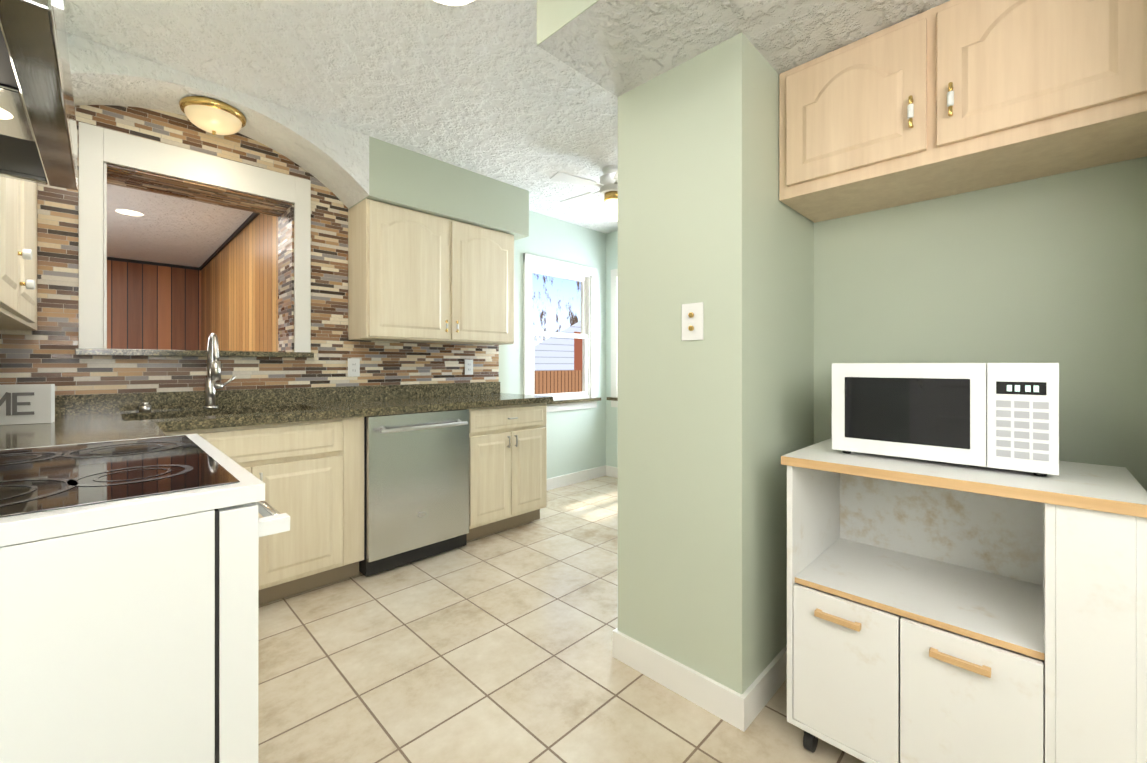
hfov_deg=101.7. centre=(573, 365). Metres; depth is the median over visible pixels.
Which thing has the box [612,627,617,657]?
baseboard
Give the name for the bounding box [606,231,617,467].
wall
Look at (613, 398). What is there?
nook window
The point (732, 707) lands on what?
baseboard
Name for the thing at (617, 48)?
ceiling soffit
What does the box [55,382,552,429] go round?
countertop
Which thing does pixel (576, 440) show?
wall
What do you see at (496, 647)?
floor
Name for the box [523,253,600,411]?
kitchen window
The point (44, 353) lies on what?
tile backsplash
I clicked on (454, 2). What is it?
ceiling light
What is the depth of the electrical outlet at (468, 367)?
3.59 m
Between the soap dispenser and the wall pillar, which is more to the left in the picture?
the soap dispenser
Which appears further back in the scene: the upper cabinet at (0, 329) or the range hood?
the upper cabinet at (0, 329)
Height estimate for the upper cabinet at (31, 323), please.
0.838 m
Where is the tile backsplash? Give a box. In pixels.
[0,105,498,394]
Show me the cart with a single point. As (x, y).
(941, 612)
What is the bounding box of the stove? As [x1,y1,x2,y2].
[0,434,289,762]
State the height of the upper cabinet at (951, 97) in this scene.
0.447 m
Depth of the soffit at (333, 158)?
2.32 m
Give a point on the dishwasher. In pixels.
(416, 486)
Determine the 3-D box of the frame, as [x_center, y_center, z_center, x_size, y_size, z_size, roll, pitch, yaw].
[-2.028,-0.575,2.574,0.390,1.060,0.974,0,0,45]
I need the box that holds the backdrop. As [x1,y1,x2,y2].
[532,273,581,393]
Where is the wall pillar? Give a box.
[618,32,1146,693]
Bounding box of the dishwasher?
[359,409,468,576]
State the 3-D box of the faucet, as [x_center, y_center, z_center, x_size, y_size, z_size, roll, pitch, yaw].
[-1.800,0.030,2.393,0.223,0.388,0.141,0,0,45]
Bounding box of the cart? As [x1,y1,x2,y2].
[781,438,1146,762]
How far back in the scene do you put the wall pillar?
1.56 m
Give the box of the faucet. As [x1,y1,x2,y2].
[203,333,235,408]
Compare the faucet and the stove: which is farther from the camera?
the faucet
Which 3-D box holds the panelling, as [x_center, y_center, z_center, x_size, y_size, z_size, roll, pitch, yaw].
[-4.508,-0.080,3.497,4.490,2.400,3.400,0,0,45]
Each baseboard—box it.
[547,465,606,489]
[607,466,617,477]
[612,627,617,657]
[615,629,734,725]
[731,645,786,731]
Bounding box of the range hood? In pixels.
[0,0,77,189]
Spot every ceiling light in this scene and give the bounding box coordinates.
[179,96,246,134]
[434,0,473,5]
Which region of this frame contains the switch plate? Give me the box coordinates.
[682,302,702,340]
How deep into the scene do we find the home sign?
1.78 m
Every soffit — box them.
[66,32,368,207]
[348,136,528,240]
[537,0,949,96]
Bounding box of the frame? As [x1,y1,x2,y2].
[75,122,313,357]
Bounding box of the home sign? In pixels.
[0,384,54,424]
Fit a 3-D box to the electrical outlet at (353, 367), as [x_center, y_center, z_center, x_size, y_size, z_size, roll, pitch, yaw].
[-1.406,0.015,2.988,0.008,0.116,0.072,0,0,45]
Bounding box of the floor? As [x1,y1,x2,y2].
[258,476,865,762]
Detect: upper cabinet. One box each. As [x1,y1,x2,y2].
[0,177,27,320]
[0,182,36,328]
[0,329,36,330]
[348,198,513,344]
[779,0,1146,222]
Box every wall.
[83,162,605,478]
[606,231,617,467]
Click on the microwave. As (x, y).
(1000, 415)
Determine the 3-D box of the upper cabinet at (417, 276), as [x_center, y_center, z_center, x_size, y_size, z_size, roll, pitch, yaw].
[-0.924,-0.574,3.238,0.336,0.828,1.100,0,0,45]
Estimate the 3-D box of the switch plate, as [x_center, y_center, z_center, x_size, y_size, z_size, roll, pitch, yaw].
[0.395,-0.145,1.559,0.080,0.124,0.016,0,0,45]
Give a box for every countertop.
[0,394,187,449]
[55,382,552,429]
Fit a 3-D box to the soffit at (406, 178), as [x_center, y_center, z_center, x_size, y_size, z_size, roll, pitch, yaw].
[-0.892,-1.166,3.283,0.345,0.348,1.210,0,0,45]
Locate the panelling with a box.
[107,214,277,351]
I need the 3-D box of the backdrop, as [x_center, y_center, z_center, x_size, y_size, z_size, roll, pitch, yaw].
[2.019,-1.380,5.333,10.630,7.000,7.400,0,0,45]
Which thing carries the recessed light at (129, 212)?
in the ceiling at (169, 231)
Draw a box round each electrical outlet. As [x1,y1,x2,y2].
[348,358,359,376]
[465,359,472,374]
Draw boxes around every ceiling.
[63,0,617,233]
[107,184,259,269]
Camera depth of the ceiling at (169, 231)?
4.37 m
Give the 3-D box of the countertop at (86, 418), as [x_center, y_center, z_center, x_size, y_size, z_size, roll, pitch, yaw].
[-1.587,0.200,1.323,0.780,0.130,0.642,0,0,45]
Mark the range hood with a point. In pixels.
(38, 137)
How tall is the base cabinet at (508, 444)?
0.852 m
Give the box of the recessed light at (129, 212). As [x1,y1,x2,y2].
[116,209,142,215]
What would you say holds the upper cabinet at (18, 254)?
attached to the wall
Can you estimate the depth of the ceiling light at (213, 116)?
2.29 m
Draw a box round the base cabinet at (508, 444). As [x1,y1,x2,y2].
[467,403,546,540]
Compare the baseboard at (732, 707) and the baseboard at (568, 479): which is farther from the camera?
the baseboard at (568, 479)
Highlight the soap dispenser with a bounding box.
[139,402,150,411]
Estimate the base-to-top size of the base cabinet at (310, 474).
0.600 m
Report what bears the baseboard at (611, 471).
attached to the wall at (612, 412)
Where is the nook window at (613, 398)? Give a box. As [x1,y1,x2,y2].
[607,269,617,407]
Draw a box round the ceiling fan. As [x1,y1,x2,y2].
[550,165,617,220]
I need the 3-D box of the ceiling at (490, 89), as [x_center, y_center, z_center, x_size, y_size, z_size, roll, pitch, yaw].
[0.410,-1.390,1.780,4.630,0.100,4.430,0,0,45]
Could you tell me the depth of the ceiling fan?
3.13 m
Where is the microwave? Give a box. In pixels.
[832,363,1058,476]

